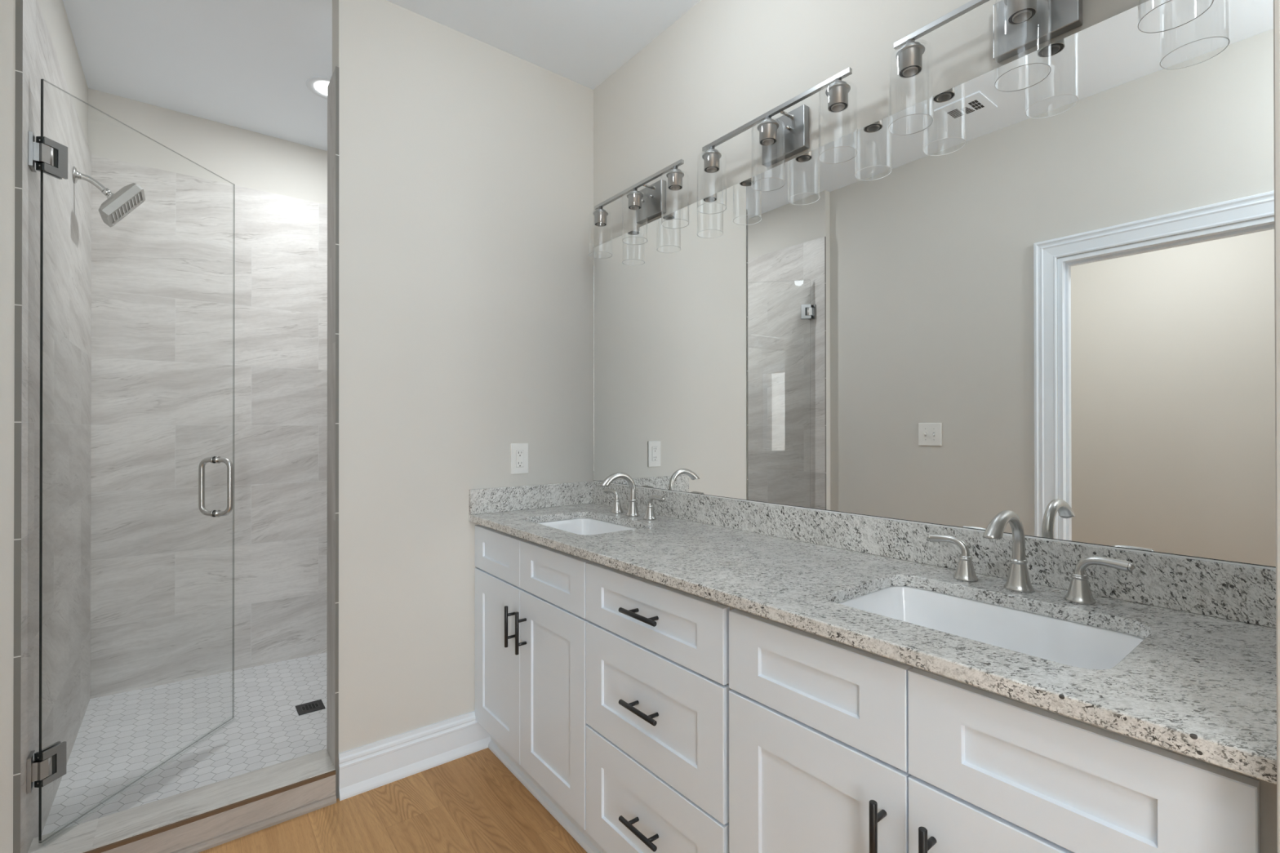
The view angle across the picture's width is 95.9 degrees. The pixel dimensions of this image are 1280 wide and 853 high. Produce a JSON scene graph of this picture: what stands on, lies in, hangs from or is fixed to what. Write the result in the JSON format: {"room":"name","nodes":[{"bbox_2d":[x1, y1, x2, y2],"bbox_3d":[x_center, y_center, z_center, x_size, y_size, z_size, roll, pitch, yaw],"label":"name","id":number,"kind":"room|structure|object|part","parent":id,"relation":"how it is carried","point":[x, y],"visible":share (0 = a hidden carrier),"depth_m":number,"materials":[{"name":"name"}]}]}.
{"room":"bathroom","nodes":[
{"label":"bathroom","id":0,"kind":"room"},
{"bbox_2d":[37,0,327,204],"bbox_3d":[-1.472,-0.128,2.582,1.930,2.743,1.358,0,0,-38],"label":"wall","id":1,"kind":"structure","parent":0,"point":[116,127],"depth_m":2.75,"materials":[{"name":"beige paint"}]},
{"bbox_2d":[13,0,91,852],"bbox_3d":[-2.008,0.029,2.008,0.013,2.466,1.358,0,0,-38],"label":"tile","id":2,"kind":"structure","parent":1,"relation":"attached to","point":[67,204],"depth_m":1.79,"materials":[{"name":"tile"}]},
{"bbox_2d":[72,166,145,226],"bbox_3d":[-2.032,-0.875,2.213,0.200,0.188,0.150,0,0,-38],"label":"showerhead","id":3,"kind":"object","parent":2,"relation":"attached to","point":[118,205],"visible":1,"depth_m":2.19,"materials":[{"name":"silver metal"}]},
{"bbox_3d":[-2.071,-0.919,2.183,0.094,0.061,0.021,0,0,-38],"label":"arm","id":4,"kind":"part","parent":3,"relation":"part of","materials":[{"name":"silver metal"}]},
{"bbox_2d":[26,79,233,843],"bbox_3d":[-1.604,0.097,1.889,0.131,2.083,0.714,0,0,4],"label":"shower door","id":5,"kind":"structure","parent":2,"relation":"attached to","point":[47,156],"depth_m":1.57,"materials":[{"name":"clear glass"}]},
{"bbox_3d":[-1.631,0.929,1.558,0.025,0.090,0.052,0,0,-38],"label":"wall plate","id":6,"kind":"part","parent":5,"relation":"part of","materials":[{"name":"silver metal"}]},
{"bbox_3d":[-1.633,-0.741,1.563,0.025,0.090,0.052,0,0,-38],"label":"wall plate","id":7,"kind":"part","parent":5,"relation":"part of","materials":[{"name":"silver metal"}]},
{"bbox_3d":[-1.603,0.093,1.905,0.008,2.074,0.680,0,0,4],"label":"glass panel","id":8,"kind":"part","parent":5,"relation":"part of","materials":[{"name":"clear glass"}]},
{"bbox_2d":[209,456,221,517],"bbox_3d":[-1.586,0.225,2.158,0.024,0.228,0.027,0,0,4],"label":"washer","id":9,"kind":"object","parent":5,"relation":"in","point":[213,460],"depth_m":2.15,"materials":[{"name":"silver metal"}]},
{"bbox_3d":[-1.586,0.225,2.158,0.131,0.220,0.019,0,0,4],"label":"pull handle","id":10,"kind":"part","parent":5,"relation":"part of","materials":[{"name":"silver metal"}]},
{"bbox_2d":[90,155,327,698],"bbox_3d":[-1.783,0.033,3.056,1.635,2.466,0.012,0,0,-38],"label":"tile","id":11,"kind":"structure","parent":1,"relation":"attached to","point":[209,298],"depth_m":2.79,"materials":[{"name":"tile"}]},
{"bbox_2d":[41,653,326,835],"bbox_3d":[-1.401,1.236,2.566,1.635,0.076,1.223,0,0,-38],"label":"floor","id":12,"kind":"structure","parent":0,"point":[123,740],"depth_m":2.26,"materials":[{"name":"tile"}]},
{"bbox_2d":[295,699,325,715],"bbox_3d":[-1.441,1.227,2.523,0.101,0.005,0.101,0,0,-38],"label":"shower drain","id":13,"kind":"object","parent":12,"relation":"on","point":[317,705],"visible":1,"depth_m":2.52,"materials":[{"name":"black metal"}]},
{"bbox_2d":[0,0,593,852],"bbox_3d":[-1.009,-0.130,2.009,1.950,2.743,0.115,0,0,-38],"label":"wall","id":14,"kind":"structure","parent":0,"point":[466,162],"depth_m":2.11,"materials":[{"name":"beige paint"}]},
{"bbox_2d":[27,748,336,852],"bbox_3d":[-1.340,1.201,1.750,0.723,0.120,0.179,0,0,-38],"label":"shower curb","id":15,"kind":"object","parent":14,"relation":"attached to","point":[199,820],"depth_m":1.74,"materials":[{"name":"tile"}]},
{"bbox_2d":[326,66,338,799],"bbox_3d":[-0.702,0.029,2.264,0.912,2.466,0.147,0,0,-38],"label":"tile","id":16,"kind":"structure","parent":14,"relation":"attached to","point":[332,627],"depth_m":1.95,"materials":[{"name":"tile"}]},
{"bbox_2d":[338,711,490,801],"bbox_3d":[-0.792,1.168,2.085,0.532,0.147,0.024,0,0,-38],"label":"baseboard","id":17,"kind":"structure","parent":14,"relation":"attached to","point":[365,768],"depth_m":2.06,"materials":[{"name":"white wood"}]},
{"bbox_2d":[511,443,528,474],"bbox_3d":[-0.487,0.130,2.339,0.077,0.124,0.008,0,0,-38],"label":"electrical outlet","id":18,"kind":"object","parent":14,"relation":"attached to","point":[519,451],"visible":1,"depth_m":2.33,"materials":[{"name":"white plastic"}]},
{"bbox_2d":[515,450,524,466],"bbox_3d":[-0.486,0.130,2.337,0.033,0.067,0.002,0,0,-38],"label":"receptacle","id":19,"kind":"object","parent":18,"relation":"attached to","point":[519,454],"depth_m":2.34,"materials":[{"name":"white plastic"}]},
{"bbox_2d":[62,0,700,151],"bbox_3d":[0.088,-1.541,-0.438,3.550,0.060,8.100,0,0,-38],"label":"ceiling","id":20,"kind":"structure","parent":0,"point":[247,64],"depth_m":2.25,"materials":[{"name":"paint"}]},
{"bbox_2d":[306,75,330,99],"bbox_3d":[-1.377,-1.496,2.562,0.184,0.006,0.184,0,0,-38],"label":"recessed light","id":21,"kind":"object","parent":20,"relation":"in","point":[317,85],"visible":0.53,"depth_m":2.53,"materials":[{"name":"white"}]},
{"bbox_2d":[199,747,586,852],"bbox_3d":[0.091,1.257,-0.448,3.550,0.050,8.100,0,0,-38],"label":"floor","id":22,"kind":"structure","parent":0,"point":[473,802],"depth_m":1.81,"materials":[{"name":"brown wood"}]},
{"bbox_2d":[475,524,603,852],"bbox_3d":[-0.196,0.801,2.071,0.584,0.878,0.785,0,0,-38],"label":"vanity cabinet","id":23,"kind":"object","parent":22,"relation":"on","point":[531,620],"visible":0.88,"depth_m":1.85,"materials":[{"name":"white wood"}]},
{"bbox_3d":[-0.511,0.835,2.076,0.019,0.582,0.382,0,0,-38],"label":"door","id":24,"kind":"part","parent":23,"relation":"part of","materials":[{"name":"white wood"}]},
{"bbox_3d":[-0.511,0.459,2.078,0.019,0.158,0.382,0,0,-38],"label":"false drawer","id":25,"kind":"part","parent":23,"relation":"part of","materials":[{"name":"white wood"}]},
{"bbox_3d":[-0.436,0.669,1.936,0.038,0.136,0.012,0,0,-38],"label":"handle","id":26,"kind":"part","parent":23,"relation":"part of","materials":[{"name":"black metal"}]},
{"bbox_3d":[-0.387,0.669,1.873,0.038,0.136,0.012,0,0,-38],"label":"handle","id":27,"kind":"part","parent":23,"relation":"part of","materials":[{"name":"black metal"}]},
{"bbox_3d":[-0.269,0.834,1.768,0.019,0.582,0.396,0,0,-38],"label":"door","id":28,"kind":"part","parent":23,"relation":"part of","materials":[{"name":"white wood"}]},
{"bbox_3d":[-0.269,0.458,1.769,0.019,0.158,0.396,0,0,-38],"label":"false drawer","id":29,"kind":"part","parent":23,"relation":"part of","materials":[{"name":"white wood"}]},
{"bbox_2d":[468,480,1276,784],"bbox_3d":[0.212,0.297,1.567,0.573,0.123,2.085,0,0,-38],"label":"countertop","id":30,"kind":"structure","parent":23,"relation":"on","point":[1201,683],"depth_m":1.08,"materials":[{"name":"stone"}]},
{"bbox_2d":[537,518,636,534],"bbox_3d":[-0.192,0.436,2.030,0.338,0.150,0.491,0,0,-38],"label":"undermount sink","id":31,"kind":"object","parent":30,"relation":"in","point":[576,526],"visible":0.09,"depth_m":2.23,"materials":[{"name":"ceramic"}]},
{"bbox_2d":[599,472,665,519],"bbox_3d":[-0.076,0.252,2.131,0.177,0.167,0.368,0,0,-38],"label":"faucet","id":32,"kind":"object","parent":30,"relation":"on","point":[633,511],"visible":1,"depth_m":2.15,"materials":[{"name":"silver metal"}]},
{"bbox_3d":[-0.113,0.266,2.279,0.019,0.041,0.091,0,0,-38],"label":"lever","id":33,"kind":"part","parent":32,"relation":"part of","materials":[{"name":"silver metal"}]},
{"bbox_3d":[-0.090,0.310,2.250,0.048,0.052,0.048,0,0,-38],"label":"handle","id":34,"kind":"part","parent":32,"relation":"part of","materials":[{"name":"silver metal"}]},
{"bbox_3d":[-0.076,0.252,2.131,0.177,0.167,0.052,0,0,-38],"label":"spout","id":35,"kind":"part","parent":32,"relation":"part of","materials":[{"name":"silver metal"}]},
{"bbox_3d":[0.036,0.309,2.090,0.048,0.052,0.048,0,0,-38],"label":"handle","id":36,"kind":"part","parent":32,"relation":"part of","materials":[{"name":"silver metal"}]},
{"bbox_3d":[0.058,0.265,2.061,0.019,0.041,0.091,0,0,-38],"label":"lever","id":37,"kind":"part","parent":32,"relation":"part of","materials":[{"name":"silver metal"}]},
{"bbox_2d":[837,586,1144,669],"bbox_3d":[0.603,0.432,1.039,0.355,0.150,0.490,0,0,-38],"label":"undermount sink","id":38,"kind":"object","parent":30,"relation":"in","point":[1070,643],"visible":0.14,"depth_m":1.13,"materials":[{"name":"ceramic"}]},
{"bbox_2d":[926,510,1135,604],"bbox_3d":[0.721,0.248,1.135,0.177,0.167,0.368,0,0,-38],"label":"faucet","id":39,"kind":"object","parent":30,"relation":"on","point":[1018,580],"visible":1,"depth_m":1.15,"materials":[{"name":"silver metal"}]},
{"bbox_3d":[0.684,0.262,1.283,0.019,0.041,0.091,0,0,-38],"label":"lever","id":40,"kind":"part","parent":39,"relation":"part of","materials":[{"name":"silver metal"}]},
{"bbox_3d":[0.707,0.306,1.254,0.048,0.052,0.048,0,0,-38],"label":"handle","id":41,"kind":"part","parent":39,"relation":"part of","materials":[{"name":"silver metal"}]},
{"bbox_3d":[0.721,0.248,1.135,0.177,0.167,0.052,0,0,-38],"label":"spout","id":42,"kind":"part","parent":39,"relation":"part of","materials":[{"name":"silver metal"}]},
{"bbox_3d":[0.833,0.305,1.093,0.048,0.052,0.048,0,0,-38],"label":"handle","id":43,"kind":"part","parent":39,"relation":"part of","materials":[{"name":"silver metal"}]},
{"bbox_3d":[0.856,0.261,1.065,0.019,0.041,0.091,0,0,-38],"label":"lever","id":44,"kind":"part","parent":39,"relation":"part of","materials":[{"name":"silver metal"}]},
{"bbox_2d":[586,560,733,852],"bbox_3d":[0.215,0.799,1.553,0.577,0.878,0.534,0,0,-38],"label":"base cabinet","id":45,"kind":"object","parent":22,"relation":"on","point":[657,654],"visible":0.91,"depth_m":1.37,"materials":[{"name":"white wood"}]},
{"bbox_3d":[0.004,0.971,1.386,0.038,0.012,0.136,0,0,-38],"label":"handle","id":46,"kind":"part","parent":45,"relation":"part of","materials":[{"name":"black metal"}]},
{"bbox_3d":[0.003,0.683,1.387,0.038,0.012,0.136,0,0,-38],"label":"handle","id":47,"kind":"part","parent":45,"relation":"part of","materials":[{"name":"black metal"}]},
{"bbox_3d":[0.003,0.455,1.388,0.038,0.012,0.136,0,0,-38],"label":"handle","id":48,"kind":"part","parent":45,"relation":"part of","materials":[{"name":"black metal"}]},
{"bbox_3d":[0.018,0.977,1.402,0.019,0.294,0.524,0,0,-38],"label":"drawer","id":49,"kind":"part","parent":45,"relation":"part of","materials":[{"name":"white wood"}]},
{"bbox_3d":[0.018,0.683,1.403,0.019,0.282,0.524,0,0,-38],"label":"drawer","id":50,"kind":"part","parent":45,"relation":"part of","materials":[{"name":"white wood"}]},
{"bbox_3d":[0.018,0.457,1.404,0.019,0.158,0.524,0,0,-38],"label":"drawer","id":51,"kind":"part","parent":45,"relation":"part of","materials":[{"name":"white wood"}]},
{"bbox_2d":[728,607,1277,852],"bbox_3d":[0.613,0.797,1.040,0.584,0.878,0.764,0,0,-38],"label":"vanity cabinet","id":52,"kind":"object","parent":22,"relation":"on","point":[835,747],"visible":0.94,"depth_m":0.86,"materials":[{"name":"white wood"}]},
{"bbox_3d":[0.303,0.831,1.039,0.019,0.582,0.370,0,0,-38],"label":"door","id":53,"kind":"part","parent":52,"relation":"part of","materials":[{"name":"white wood"}]},
{"bbox_3d":[0.303,0.455,1.041,0.019,0.158,0.370,0,0,-38],"label":"false drawer","id":54,"kind":"part","parent":52,"relation":"part of","materials":[{"name":"white wood"}]},
{"bbox_3d":[0.373,0.652,0.905,0.038,0.136,0.012,0,0,-38],"label":"handle","id":55,"kind":"part","parent":52,"relation":"part of","materials":[{"name":"black metal"}]},
{"bbox_3d":[0.420,0.651,0.844,0.038,0.136,0.012,0,0,-38],"label":"handle","id":56,"kind":"part","parent":52,"relation":"part of","materials":[{"name":"black metal"}]},
{"bbox_3d":[0.533,0.830,0.747,0.019,0.582,0.368,0,0,-38],"label":"door","id":57,"kind":"part","parent":52,"relation":"part of","materials":[{"name":"white wood"}]},
{"bbox_3d":[0.532,0.454,0.748,0.019,0.158,0.368,0,0,-38],"label":"false drawer","id":58,"kind":"part","parent":52,"relation":"part of","materials":[{"name":"white wood"}]},
{"bbox_2d":[593,0,1148,247],"bbox_3d":[1.843,-0.139,0.052,0.120,2.743,6.715,0,0,-38],"label":"wall","id":59,"kind":"structure","parent":0,"point":[722,65],"depth_m":1.84,"materials":[{"name":"beige paint"}]},
{"bbox_2d":[588,159,688,258],"bbox_3d":[-0.003,-0.814,2.195,0.138,0.225,0.555,0,0,-38],"label":"vanity light","id":60,"kind":"object","parent":59,"relation":"attached to","point":[649,202],"visible":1,"depth_m":2.18,"materials":[{"name":"silver metal"}]},
{"bbox_3d":[-0.161,-0.789,2.362,0.096,0.175,0.096,0,0,-38],"label":"lamp shade","id":61,"kind":"part","parent":60,"relation":"part of","materials":[{"name":"clear glass"}]},
{"bbox_2d":[596,222,604,226],"bbox_3d":[-0.161,-0.840,2.362,0.034,0.030,0.034,0,0,-38],"label":"bulb socket","id":62,"kind":"object","parent":60,"relation":"attached to","point":[597,224],"depth_m":2.37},
{"bbox_3d":[-0.019,-0.789,2.182,0.096,0.175,0.096,0,0,-38],"label":"lamp shade","id":63,"kind":"part","parent":60,"relation":"part of","materials":[{"name":"clear glass"}]},
{"bbox_2d":[630,205,639,209],"bbox_3d":[-0.019,-0.840,2.182,0.034,0.030,0.034,0,0,-38],"label":"bulb socket","id":64,"kind":"object","parent":60,"relation":"attached to","point":[632,207],"depth_m":2.19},
{"bbox_3d":[0.030,-0.906,2.175,0.062,0.015,0.015,0,0,-38],"label":"arm","id":65,"kind":"part","parent":60,"relation":"part of","materials":[{"name":"silver metal"}]},
{"bbox_3d":[0.122,-0.790,2.001,0.096,0.175,0.096,0,0,-38],"label":"lamp shade","id":66,"kind":"part","parent":60,"relation":"part of","materials":[{"name":"clear glass"}]},
{"bbox_2d":[670,185,679,190],"bbox_3d":[0.122,-0.841,2.001,0.034,0.030,0.034,0,0,-38],"label":"bulb socket","id":67,"kind":"object","parent":60,"relation":"attached to","point":[672,187],"depth_m":2.01,"materials":[{"name":"silver metal"}]},
{"bbox_2d":[697,66,857,213],"bbox_3d":[0.390,-0.816,1.695,0.138,0.225,0.555,0,0,-38],"label":"vanity light","id":68,"kind":"object","parent":59,"relation":"attached to","point":[781,138],"visible":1,"depth_m":1.68,"materials":[{"name":"silver metal"}]},
{"bbox_2d":[706,166,716,172],"bbox_3d":[0.232,-0.842,1.862,0.034,0.030,0.034,0,0,-38],"label":"bulb socket","id":69,"kind":"object","parent":68,"relation":"attached to","point":[708,169],"depth_m":1.87,"materials":[{"name":"silver metal"}]},
{"bbox_3d":[0.232,-0.791,1.862,0.096,0.175,0.096,0,0,-38],"label":"lamp shade","id":70,"kind":"part","parent":68,"relation":"part of","materials":[{"name":"clear glass"}]},
{"bbox_3d":[0.373,-0.791,1.681,0.096,0.175,0.096,0,0,-38],"label":"lamp shade","id":71,"kind":"part","parent":68,"relation":"part of","materials":[{"name":"clear glass"}]},
{"bbox_2d":[762,138,773,145],"bbox_3d":[0.373,-0.843,1.682,0.034,0.030,0.034,0,0,-38],"label":"bulb socket","id":72,"kind":"object","parent":68,"relation":"attached to","point":[765,141],"depth_m":1.69,"materials":[{"name":"silver metal"}]},
{"bbox_3d":[0.423,-0.908,1.675,0.062,0.015,0.015,0,0,-38],"label":"arm","id":73,"kind":"part","parent":68,"relation":"part of","materials":[{"name":"silver metal"}]},
{"bbox_2d":[831,102,844,111],"bbox_3d":[0.515,-0.843,1.501,0.034,0.030,0.034,0,0,-38],"label":"bulb socket","id":74,"kind":"object","parent":68,"relation":"attached to","point":[835,107],"depth_m":1.51,"materials":[{"name":"silver metal"}]},
{"bbox_3d":[0.515,-0.792,1.501,0.096,0.175,0.096,0,0,-38],"label":"lamp shade","id":75,"kind":"part","parent":68,"relation":"part of","materials":[{"name":"clear glass"}]},
{"bbox_2d":[592,481,1275,628],"bbox_3d":[0.436,0.286,1.730,0.020,0.095,2.065,0,0,-38],"label":"backsplash","id":76,"kind":"structure","parent":59,"relation":"attached to","point":[1237,593],"depth_m":1.26,"materials":[{"name":"stone"}]},
{"bbox_2d":[593,0,1275,568],"bbox_3d":[0.436,-0.279,1.741,0.006,1.033,2.076,0,0,-38],"label":"wall mirror","id":77,"kind":"object","parent":59,"relation":"attached to","point":[1050,303],"visible":1,"depth_m":1.28,"materials":[{"name":"silver mirror"}]},
{"bbox_2d":[888,0,1213,135],"bbox_3d":[0.791,-0.818,1.183,0.138,0.225,0.555,0,0,-38],"label":"vanity light","id":78,"kind":"object","parent":59,"relation":"attached to","point":[1020,26],"visible":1,"depth_m":1.23,"materials":[{"name":"silver metal"}]},
{"bbox_2d":[902,66,918,76],"bbox_3d":[0.633,-0.844,1.351,0.034,0.030,0.034,0,0,-38],"label":"bulb socket","id":79,"kind":"object","parent":78,"relation":"attached to","point":[908,71],"depth_m":1.36,"materials":[{"name":"silver metal"}]},
{"bbox_3d":[0.633,-0.793,1.351,0.096,0.175,0.096,0,0,-38],"label":"lamp shade","id":80,"kind":"part","parent":78,"relation":"part of","materials":[{"name":"clear glass"}]},
{"bbox_2d":[1012,9,1031,22],"bbox_3d":[0.774,-0.845,1.170,0.034,0.030,0.034,0,0,-38],"label":"bulb socket","id":81,"kind":"object","parent":78,"relation":"attached to","point":[1018,15],"depth_m":1.18,"materials":[{"name":"silver metal"}]},
{"bbox_3d":[0.775,-0.794,1.170,0.096,0.175,0.096,0,0,-38],"label":"lamp shade","id":82,"kind":"part","parent":78,"relation":"part of","materials":[{"name":"clear glass"}]},
{"bbox_3d":[0.916,-0.794,0.990,0.096,0.175,0.096,0,0,-38],"label":"lamp shade","id":83,"kind":"part","parent":78,"relation":"part of","materials":[{"name":"clear glass"}]},
{"bbox_2d":[1273,0,1279,852],"bbox_3d":[1.103,-0.137,0.412,0.600,2.743,0.834,0,0,-38],"label":"wall","id":84,"kind":"structure","parent":0,"point":[1276,2],"depth_m":0.55,"materials":[{"name":"beige paint"}]}
]}

